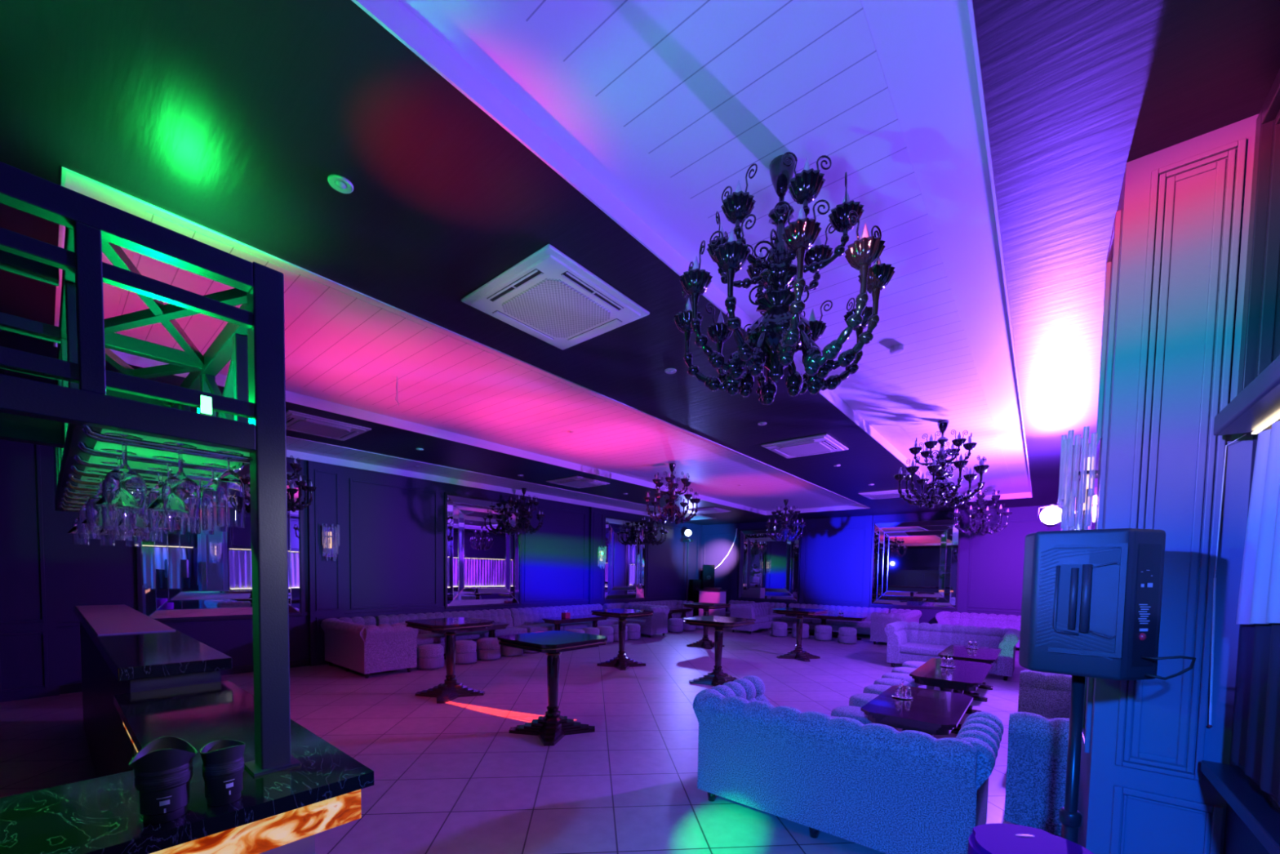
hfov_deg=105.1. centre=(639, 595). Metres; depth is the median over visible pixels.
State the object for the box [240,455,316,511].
chandelier
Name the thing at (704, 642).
pedestal table
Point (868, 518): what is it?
trim
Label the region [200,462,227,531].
wine glass
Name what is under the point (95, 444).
shelf
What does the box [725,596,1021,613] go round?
trim
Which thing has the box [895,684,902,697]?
jar
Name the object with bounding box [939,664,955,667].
tray
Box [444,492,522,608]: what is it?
wall mirror
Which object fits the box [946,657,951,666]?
jar
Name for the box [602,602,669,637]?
sofa
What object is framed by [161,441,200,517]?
wine glass
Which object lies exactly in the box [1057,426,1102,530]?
wall sconce
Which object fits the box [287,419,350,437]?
grille
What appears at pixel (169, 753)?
rim
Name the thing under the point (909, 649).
seat cushion
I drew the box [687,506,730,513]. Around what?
air conditioner
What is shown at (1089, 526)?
trim pilaster moulding
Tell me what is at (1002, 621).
sofa
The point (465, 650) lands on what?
round stool
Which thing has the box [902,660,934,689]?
round stool
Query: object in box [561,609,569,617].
box
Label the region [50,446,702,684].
wall
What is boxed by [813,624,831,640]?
round stool
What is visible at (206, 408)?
rack
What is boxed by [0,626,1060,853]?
floor
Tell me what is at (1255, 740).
window
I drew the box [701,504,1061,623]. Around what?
wall
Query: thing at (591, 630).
round stool
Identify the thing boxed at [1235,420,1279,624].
curtain
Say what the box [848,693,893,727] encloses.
round stool
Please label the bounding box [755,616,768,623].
seat cushion
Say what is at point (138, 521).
wine glass
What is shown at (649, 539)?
chandelier
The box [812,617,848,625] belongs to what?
seat cushion
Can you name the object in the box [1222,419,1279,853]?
wall
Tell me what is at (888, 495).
grille
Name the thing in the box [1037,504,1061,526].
lamp
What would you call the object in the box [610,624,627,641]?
round stool
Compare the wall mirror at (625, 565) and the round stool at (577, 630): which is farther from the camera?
the wall mirror at (625, 565)
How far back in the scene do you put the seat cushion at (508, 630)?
11.27 m
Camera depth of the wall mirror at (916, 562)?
14.38 m
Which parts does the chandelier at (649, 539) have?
arm, arm, stem, arm, arm, arm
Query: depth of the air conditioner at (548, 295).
3.41 m
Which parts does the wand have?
cord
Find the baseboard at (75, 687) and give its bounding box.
[59,658,309,693]
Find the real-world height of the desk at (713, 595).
1.340 m
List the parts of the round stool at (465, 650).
seat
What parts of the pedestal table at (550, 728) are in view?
edge trim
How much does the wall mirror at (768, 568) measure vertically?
2.590 m
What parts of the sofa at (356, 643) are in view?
backrest, arm, leg, arm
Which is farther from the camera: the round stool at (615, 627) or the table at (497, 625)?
the round stool at (615, 627)
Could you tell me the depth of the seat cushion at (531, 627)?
12.07 m
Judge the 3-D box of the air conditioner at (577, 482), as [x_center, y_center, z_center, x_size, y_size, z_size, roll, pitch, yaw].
[-1.311,-2.388,10.394,0.960,0.050,0.960,3,3,39]
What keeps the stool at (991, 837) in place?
on the floor
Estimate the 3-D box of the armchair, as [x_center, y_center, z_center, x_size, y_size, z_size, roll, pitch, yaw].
[3.522,1.224,4.031,0.712,0.868,2.306,3,3,39]
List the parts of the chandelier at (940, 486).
arm, arm, arm, arm, arm, arm, arm, stem, arm, arm, arm, arm, arm, arm, arm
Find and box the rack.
[0,161,301,776]
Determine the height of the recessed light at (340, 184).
0.014 m
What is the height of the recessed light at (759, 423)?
0.014 m
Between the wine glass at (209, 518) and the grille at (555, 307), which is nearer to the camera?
the wine glass at (209, 518)
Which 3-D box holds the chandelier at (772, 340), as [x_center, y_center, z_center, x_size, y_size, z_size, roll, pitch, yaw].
[0.694,-1.587,2.428,1.050,1.102,1.062,-1,3,-38]
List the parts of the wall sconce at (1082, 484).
crystal rod, crystal rod, crystal rod, crystal rod, crystal rod, crystal rod, crystal rod, crystal rod, crystal rod, crystal rod, crystal rod, crystal rod, crystal rod, crystal rod, crystal rod, crystal rod, crystal rod, plate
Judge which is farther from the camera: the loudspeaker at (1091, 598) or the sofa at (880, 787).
the sofa at (880, 787)
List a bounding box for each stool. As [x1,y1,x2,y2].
[416,644,444,669]
[454,640,476,663]
[475,637,500,659]
[500,644,523,656]
[523,632,539,653]
[565,628,584,633]
[581,626,599,635]
[595,625,613,643]
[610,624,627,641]
[625,622,640,639]
[667,617,683,632]
[681,617,695,631]
[693,615,703,629]
[770,622,787,636]
[791,622,808,638]
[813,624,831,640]
[831,705,874,724]
[837,626,857,643]
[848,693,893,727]
[862,684,891,694]
[873,677,911,686]
[881,672,918,687]
[891,666,926,688]
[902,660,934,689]
[967,822,1093,853]
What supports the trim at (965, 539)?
attached to the wall at (834, 557)
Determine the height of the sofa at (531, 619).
0.868 m
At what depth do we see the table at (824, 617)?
14.30 m
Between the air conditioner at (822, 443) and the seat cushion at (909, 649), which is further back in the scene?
the seat cushion at (909, 649)
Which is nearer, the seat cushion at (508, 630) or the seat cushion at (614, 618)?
the seat cushion at (508, 630)
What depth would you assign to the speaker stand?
2.02 m
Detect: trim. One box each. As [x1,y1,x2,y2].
[0,439,59,702]
[57,595,688,626]
[306,460,345,666]
[349,478,437,608]
[524,505,586,601]
[587,506,604,605]
[592,511,603,605]
[646,523,698,596]
[703,533,731,595]
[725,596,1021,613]
[729,523,738,600]
[799,519,806,604]
[804,527,865,602]
[862,515,873,635]
[957,509,970,613]
[966,519,1050,609]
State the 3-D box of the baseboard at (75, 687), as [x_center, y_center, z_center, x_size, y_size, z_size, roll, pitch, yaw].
[-3.818,1.131,11.656,0.020,0.120,19.500,3,3,39]
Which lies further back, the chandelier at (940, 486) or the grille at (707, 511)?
the grille at (707, 511)
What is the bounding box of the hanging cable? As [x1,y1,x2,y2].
[714,528,737,568]
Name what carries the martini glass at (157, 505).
hanging from the rack
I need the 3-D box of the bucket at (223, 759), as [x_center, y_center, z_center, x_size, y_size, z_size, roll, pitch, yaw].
[-1.023,0.433,1.204,0.086,0.142,0.086,3,3,34]
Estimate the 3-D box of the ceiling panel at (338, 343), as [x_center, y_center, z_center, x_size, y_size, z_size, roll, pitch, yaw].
[0.591,-2.433,8.923,2.440,0.014,13.795,3,3,39]
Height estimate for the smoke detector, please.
0.050 m
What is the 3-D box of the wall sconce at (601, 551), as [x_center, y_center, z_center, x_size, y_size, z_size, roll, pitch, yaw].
[-1.117,-1.133,14.546,0.180,0.670,0.288,3,3,39]
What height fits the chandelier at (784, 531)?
1.102 m
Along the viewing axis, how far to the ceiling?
2.35 m
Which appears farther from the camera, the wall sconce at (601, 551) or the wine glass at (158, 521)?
the wall sconce at (601, 551)
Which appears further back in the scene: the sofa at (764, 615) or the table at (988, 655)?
the sofa at (764, 615)
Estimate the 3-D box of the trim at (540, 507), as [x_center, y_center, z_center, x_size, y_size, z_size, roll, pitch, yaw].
[-2.270,-1.112,13.391,0.025,2.500,2.150,3,3,39]
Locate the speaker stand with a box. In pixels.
[1058,675,1085,843]
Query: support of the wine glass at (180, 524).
hanging from the rack
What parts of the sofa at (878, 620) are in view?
arm, arm, backrest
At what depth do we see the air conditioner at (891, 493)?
11.08 m
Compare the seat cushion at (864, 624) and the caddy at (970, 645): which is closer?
the caddy at (970, 645)
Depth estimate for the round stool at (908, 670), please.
7.27 m
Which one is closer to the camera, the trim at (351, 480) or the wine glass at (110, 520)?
the wine glass at (110, 520)
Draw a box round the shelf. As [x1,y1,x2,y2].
[67,428,249,508]
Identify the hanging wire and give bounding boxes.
[395,376,399,406]
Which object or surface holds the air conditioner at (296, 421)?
attached to the ceiling
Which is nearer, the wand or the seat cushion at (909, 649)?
the wand
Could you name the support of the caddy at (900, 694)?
on the table at (931, 712)
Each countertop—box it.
[0,680,373,853]
[73,604,232,777]
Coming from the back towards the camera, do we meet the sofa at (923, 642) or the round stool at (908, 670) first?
the sofa at (923, 642)
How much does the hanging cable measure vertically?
1.610 m
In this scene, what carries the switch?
attached to the loudspeaker at (1091, 598)
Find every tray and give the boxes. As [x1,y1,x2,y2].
[891,693,912,698]
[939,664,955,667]
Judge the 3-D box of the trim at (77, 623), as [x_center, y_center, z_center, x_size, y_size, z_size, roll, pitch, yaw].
[-3.799,0.243,11.614,0.030,0.060,19.500,3,3,39]
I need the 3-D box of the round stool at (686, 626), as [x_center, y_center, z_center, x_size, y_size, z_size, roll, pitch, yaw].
[1.539,0.894,15.597,0.478,0.428,0.478,3,3,39]
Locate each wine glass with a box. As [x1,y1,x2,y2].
[85,470,108,527]
[102,432,146,513]
[130,475,155,529]
[146,467,174,532]
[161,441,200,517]
[173,516,190,531]
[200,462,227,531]
[215,450,244,527]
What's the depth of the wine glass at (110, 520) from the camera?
1.50 m
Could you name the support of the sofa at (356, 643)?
on the floor
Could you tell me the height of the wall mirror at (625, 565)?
2.590 m
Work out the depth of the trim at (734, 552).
18.14 m
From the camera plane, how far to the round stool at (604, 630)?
12.34 m
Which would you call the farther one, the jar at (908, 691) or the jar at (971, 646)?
the jar at (971, 646)
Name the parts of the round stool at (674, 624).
seat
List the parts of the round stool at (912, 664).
seat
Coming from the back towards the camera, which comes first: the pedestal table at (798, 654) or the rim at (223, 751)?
the pedestal table at (798, 654)
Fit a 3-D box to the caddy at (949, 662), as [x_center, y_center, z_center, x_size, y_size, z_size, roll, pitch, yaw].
[3.954,0.822,6.292,0.180,0.178,0.180,1,3,-6]
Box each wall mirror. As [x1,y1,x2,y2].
[135,468,304,622]
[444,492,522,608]
[604,515,647,601]
[737,526,801,602]
[869,517,961,609]
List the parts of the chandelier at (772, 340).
bulb, bulb, arm, bulb, bulb, arm, bulb, arm, bulb, arm, arm, arm, arm, arm, stem, arm, arm, arm, bulb, arm, bulb, bulb, bulb, arm, arm, arm, arm, bulb, bulb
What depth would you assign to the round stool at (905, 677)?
6.78 m
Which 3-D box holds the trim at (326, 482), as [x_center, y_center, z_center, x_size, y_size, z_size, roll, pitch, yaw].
[-5.802,-0.580,9.072,0.091,3.700,0.570,3,3,39]
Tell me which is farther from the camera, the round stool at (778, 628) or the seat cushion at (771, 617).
the seat cushion at (771, 617)
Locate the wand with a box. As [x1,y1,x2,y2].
[1207,434,1246,727]
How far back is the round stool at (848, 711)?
4.92 m
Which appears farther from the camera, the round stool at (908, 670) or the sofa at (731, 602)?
the sofa at (731, 602)
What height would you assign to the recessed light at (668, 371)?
0.014 m
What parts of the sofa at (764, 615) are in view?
arm, backrest, seat, arm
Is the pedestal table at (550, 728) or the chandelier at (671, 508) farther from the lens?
the chandelier at (671, 508)
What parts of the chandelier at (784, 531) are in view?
arm, arm, arm, stem, arm, arm, arm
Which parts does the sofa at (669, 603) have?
backrest, arm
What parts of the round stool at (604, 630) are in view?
seat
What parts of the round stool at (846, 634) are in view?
seat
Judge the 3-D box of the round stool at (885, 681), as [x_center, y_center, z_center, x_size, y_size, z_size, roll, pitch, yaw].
[3.351,1.331,6.505,0.478,0.428,0.478,3,3,39]
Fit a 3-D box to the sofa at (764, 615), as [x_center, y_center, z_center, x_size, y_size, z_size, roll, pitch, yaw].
[3.872,0.693,16.069,0.812,0.868,2.656,3,3,39]
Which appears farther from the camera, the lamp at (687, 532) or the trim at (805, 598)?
the lamp at (687, 532)
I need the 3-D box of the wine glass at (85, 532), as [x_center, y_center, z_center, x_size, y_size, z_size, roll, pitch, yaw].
[-2.388,-0.347,2.124,0.062,0.200,0.062,3,3,39]
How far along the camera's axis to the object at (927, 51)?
2.31 m
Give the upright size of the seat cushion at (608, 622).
0.150 m
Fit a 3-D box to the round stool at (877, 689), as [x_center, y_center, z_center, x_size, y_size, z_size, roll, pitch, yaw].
[3.029,1.343,6.098,0.478,0.428,0.478,3,3,39]
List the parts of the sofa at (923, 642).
arm, seat, backrest, leg, arm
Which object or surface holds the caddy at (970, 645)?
on the table at (988, 655)
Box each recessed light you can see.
[327,173,353,193]
[664,368,676,373]
[757,422,766,425]
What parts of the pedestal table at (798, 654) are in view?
edge trim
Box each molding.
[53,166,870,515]
[285,435,715,519]
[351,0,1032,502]
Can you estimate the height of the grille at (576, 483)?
0.020 m
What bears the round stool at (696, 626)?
on the floor
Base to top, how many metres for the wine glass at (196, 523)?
0.200 m
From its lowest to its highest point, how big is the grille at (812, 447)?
0.020 m
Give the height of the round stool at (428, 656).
0.428 m
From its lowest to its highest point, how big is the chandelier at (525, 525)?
1.102 m
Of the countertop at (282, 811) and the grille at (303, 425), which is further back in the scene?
the grille at (303, 425)
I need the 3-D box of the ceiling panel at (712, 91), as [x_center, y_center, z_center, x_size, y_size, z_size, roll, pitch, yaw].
[3.856,-2.257,6.243,0.980,0.014,13.795,3,3,39]
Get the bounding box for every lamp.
[682,528,693,600]
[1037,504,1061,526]
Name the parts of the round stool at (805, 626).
seat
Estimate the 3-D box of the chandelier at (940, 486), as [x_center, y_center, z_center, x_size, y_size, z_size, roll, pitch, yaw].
[3.907,-1.706,6.335,1.050,1.102,1.062,-1,3,-38]
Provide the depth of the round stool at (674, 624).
14.93 m
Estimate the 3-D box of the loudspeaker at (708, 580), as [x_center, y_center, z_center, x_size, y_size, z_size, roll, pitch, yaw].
[2.517,-0.064,18.120,0.420,2.150,0.421,1,3,5]
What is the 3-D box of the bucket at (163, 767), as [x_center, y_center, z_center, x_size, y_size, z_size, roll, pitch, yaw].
[-1.087,0.421,1.120,0.112,0.172,0.112,-1,3,-42]
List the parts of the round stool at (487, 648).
seat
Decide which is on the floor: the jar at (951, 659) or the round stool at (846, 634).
the round stool at (846, 634)
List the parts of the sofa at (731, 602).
backrest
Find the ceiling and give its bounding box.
[0,0,1279,524]
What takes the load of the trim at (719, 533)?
attached to the wall at (834, 557)
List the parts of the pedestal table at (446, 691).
edge trim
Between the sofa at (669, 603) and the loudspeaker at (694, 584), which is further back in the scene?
the loudspeaker at (694, 584)
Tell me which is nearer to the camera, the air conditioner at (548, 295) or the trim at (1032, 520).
the air conditioner at (548, 295)
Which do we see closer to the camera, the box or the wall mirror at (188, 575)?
the wall mirror at (188, 575)
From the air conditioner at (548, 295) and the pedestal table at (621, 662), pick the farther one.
the pedestal table at (621, 662)
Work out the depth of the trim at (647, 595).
17.41 m
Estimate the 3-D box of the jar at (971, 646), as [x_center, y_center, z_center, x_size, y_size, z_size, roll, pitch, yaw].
[5.383,0.796,7.969,0.055,0.110,0.056,3,3,39]
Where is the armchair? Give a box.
[1004,669,1081,835]
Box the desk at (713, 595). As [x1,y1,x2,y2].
[697,586,727,616]
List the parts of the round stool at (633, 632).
seat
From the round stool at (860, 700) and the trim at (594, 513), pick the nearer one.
the round stool at (860, 700)
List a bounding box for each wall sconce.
[321,523,339,560]
[597,546,606,568]
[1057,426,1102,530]
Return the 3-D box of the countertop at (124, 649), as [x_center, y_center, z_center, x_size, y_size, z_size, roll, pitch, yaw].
[-4.135,0.868,3.945,4.985,1.322,0.400,3,3,39]
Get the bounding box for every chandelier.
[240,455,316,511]
[500,488,545,533]
[635,511,667,545]
[644,462,701,524]
[673,151,895,404]
[764,499,804,541]
[893,419,989,508]
[951,481,1012,535]
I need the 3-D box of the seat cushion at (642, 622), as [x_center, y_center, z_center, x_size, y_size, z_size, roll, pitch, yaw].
[0.069,0.773,14.128,0.692,0.150,0.570,3,3,39]
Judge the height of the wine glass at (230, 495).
0.200 m
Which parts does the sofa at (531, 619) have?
backrest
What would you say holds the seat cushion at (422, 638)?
on the sofa at (424, 637)
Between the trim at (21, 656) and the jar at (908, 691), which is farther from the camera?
the trim at (21, 656)
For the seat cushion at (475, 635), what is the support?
on the sofa at (424, 637)
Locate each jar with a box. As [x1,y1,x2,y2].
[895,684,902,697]
[904,685,911,697]
[941,656,946,665]
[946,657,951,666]
[950,657,953,666]
[968,640,973,648]
[973,641,977,648]
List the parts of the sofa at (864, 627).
seat, backrest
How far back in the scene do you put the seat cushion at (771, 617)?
16.27 m
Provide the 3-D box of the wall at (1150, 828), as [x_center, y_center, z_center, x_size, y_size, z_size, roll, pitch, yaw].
[2.581,-0.140,2.451,0.434,3.700,0.659,3,3,39]
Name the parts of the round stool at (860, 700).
seat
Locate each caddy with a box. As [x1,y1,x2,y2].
[891,679,912,698]
[939,653,955,667]
[964,637,977,648]
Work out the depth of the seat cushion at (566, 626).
12.83 m
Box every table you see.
[404,617,494,703]
[431,622,509,659]
[497,630,607,745]
[542,614,608,630]
[591,608,653,670]
[667,607,693,620]
[682,602,730,648]
[682,615,755,686]
[772,607,827,662]
[786,613,866,639]
[860,685,973,735]
[909,657,992,733]
[937,644,1001,702]
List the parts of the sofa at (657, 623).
arm, seat, backrest, arm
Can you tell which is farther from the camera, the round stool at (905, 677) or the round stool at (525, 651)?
the round stool at (525, 651)
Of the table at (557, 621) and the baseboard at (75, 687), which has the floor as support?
the table at (557, 621)
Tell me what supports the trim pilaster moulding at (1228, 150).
attached to the wall at (1150, 828)
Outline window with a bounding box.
[1200,69,1279,853]
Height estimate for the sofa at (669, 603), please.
0.868 m
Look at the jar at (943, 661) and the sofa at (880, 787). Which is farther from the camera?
the jar at (943, 661)
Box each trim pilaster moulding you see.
[1061,469,1093,530]
[1081,137,1246,853]
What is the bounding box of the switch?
[1139,632,1146,640]
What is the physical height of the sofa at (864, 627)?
0.868 m
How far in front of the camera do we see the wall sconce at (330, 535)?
8.97 m
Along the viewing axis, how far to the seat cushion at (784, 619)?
15.92 m
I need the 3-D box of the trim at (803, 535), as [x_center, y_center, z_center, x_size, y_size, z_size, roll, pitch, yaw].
[5.489,-0.718,16.542,0.150,3.700,0.051,3,3,39]
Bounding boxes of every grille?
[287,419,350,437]
[502,278,610,337]
[560,480,595,487]
[697,509,721,513]
[778,441,831,456]
[869,493,900,498]
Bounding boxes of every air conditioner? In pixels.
[285,409,371,440]
[461,244,649,350]
[546,475,609,488]
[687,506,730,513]
[760,433,848,457]
[857,488,914,499]
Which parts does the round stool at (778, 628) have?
seat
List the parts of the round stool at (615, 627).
seat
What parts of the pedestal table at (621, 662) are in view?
edge trim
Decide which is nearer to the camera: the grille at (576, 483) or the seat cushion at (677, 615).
the grille at (576, 483)
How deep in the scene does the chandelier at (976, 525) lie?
10.18 m
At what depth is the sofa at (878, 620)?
12.96 m
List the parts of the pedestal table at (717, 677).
edge trim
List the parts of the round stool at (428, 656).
seat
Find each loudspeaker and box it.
[688,579,702,616]
[702,564,715,589]
[1018,528,1195,679]
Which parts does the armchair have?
arm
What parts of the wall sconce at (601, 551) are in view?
plate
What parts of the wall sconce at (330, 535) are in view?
crystal rod, crystal rod, crystal rod, crystal rod, crystal rod, plate, crystal rod, crystal rod, crystal rod, crystal rod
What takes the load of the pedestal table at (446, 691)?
on the floor
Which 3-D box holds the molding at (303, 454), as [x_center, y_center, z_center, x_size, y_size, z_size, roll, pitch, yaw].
[-2.595,-2.570,11.539,1.650,0.183,14.515,3,3,39]
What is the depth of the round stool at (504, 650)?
10.21 m
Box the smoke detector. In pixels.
[888,343,904,355]
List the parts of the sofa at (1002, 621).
arm, backrest, seat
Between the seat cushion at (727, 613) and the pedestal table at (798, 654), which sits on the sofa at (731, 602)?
the seat cushion at (727, 613)
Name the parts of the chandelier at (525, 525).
arm, arm, arm, stem, arm, arm, arm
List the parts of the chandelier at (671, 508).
arm, arm, arm, arm, stem, arm, arm, arm, arm, arm, arm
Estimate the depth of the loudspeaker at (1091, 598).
1.83 m
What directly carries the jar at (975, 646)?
on the caddy at (970, 645)
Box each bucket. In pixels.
[128,735,196,823]
[200,738,245,805]
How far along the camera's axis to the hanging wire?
5.18 m
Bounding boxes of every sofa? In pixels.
[320,615,417,678]
[375,608,527,653]
[509,604,618,632]
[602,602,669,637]
[628,600,693,618]
[693,675,1004,853]
[725,600,755,617]
[728,601,786,633]
[781,603,889,635]
[870,608,921,644]
[884,621,1020,680]
[935,611,1021,647]
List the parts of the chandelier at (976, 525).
arm, arm, arm, stem, arm, arm, arm, arm, arm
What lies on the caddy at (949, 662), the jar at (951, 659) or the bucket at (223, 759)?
the jar at (951, 659)
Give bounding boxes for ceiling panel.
[114,210,854,509]
[286,436,689,515]
[506,0,1014,494]
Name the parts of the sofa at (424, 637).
backrest, seat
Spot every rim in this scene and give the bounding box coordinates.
[128,735,196,772]
[200,738,245,764]
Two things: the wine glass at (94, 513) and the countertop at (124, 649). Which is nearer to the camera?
the wine glass at (94, 513)
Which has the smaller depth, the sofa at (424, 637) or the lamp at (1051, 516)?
the lamp at (1051, 516)
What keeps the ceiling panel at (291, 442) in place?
attached to the molding at (303, 454)
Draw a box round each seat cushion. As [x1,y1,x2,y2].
[416,632,444,645]
[434,631,488,640]
[483,626,527,637]
[515,622,563,632]
[560,621,592,630]
[588,618,618,626]
[609,617,637,623]
[627,618,645,626]
[671,612,688,617]
[725,611,730,617]
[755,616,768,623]
[756,614,782,621]
[781,616,814,622]
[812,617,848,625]
[845,620,871,627]
[899,642,948,657]
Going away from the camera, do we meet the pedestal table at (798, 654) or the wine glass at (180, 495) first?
the wine glass at (180, 495)
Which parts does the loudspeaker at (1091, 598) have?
handle, panel, plate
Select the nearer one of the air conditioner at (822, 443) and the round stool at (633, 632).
the air conditioner at (822, 443)
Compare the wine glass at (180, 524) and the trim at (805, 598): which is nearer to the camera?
the wine glass at (180, 524)
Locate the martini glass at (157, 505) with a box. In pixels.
[146,456,185,511]
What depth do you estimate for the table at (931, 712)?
4.20 m
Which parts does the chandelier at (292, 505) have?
arm, arm, arm, arm, arm, arm, arm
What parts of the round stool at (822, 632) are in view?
seat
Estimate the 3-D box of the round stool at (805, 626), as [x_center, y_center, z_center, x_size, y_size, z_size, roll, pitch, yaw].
[4.635,1.012,14.155,0.478,0.428,0.478,3,3,39]
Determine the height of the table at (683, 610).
0.652 m
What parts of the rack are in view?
rail, rail, rail, rail, glass rail, glass rail, glass rail, martini glass, glass rail, glass rail, beer glass, wine glass, martini glass, wine glass, martini glass, beer glass, glass rail, wine glass, glass rail, wine glass, martini glass, beer glass, rail, rail, beer glass, wine glass, glass rail, wine glass, wine glass, glass rail, bar canopy, beer glass, glass rail, glass rail, wine glass, post, foot plate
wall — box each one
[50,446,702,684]
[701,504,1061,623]
[1077,114,1258,853]
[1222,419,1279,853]
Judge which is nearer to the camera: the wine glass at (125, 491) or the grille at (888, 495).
the wine glass at (125, 491)
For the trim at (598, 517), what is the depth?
14.45 m
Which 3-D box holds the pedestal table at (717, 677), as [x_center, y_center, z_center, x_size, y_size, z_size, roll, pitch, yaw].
[1.291,0.909,8.070,0.940,1.060,0.940,3,3,39]
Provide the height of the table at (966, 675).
0.652 m
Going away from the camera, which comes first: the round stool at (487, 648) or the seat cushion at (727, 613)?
the round stool at (487, 648)
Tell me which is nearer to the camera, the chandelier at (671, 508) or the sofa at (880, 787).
the sofa at (880, 787)

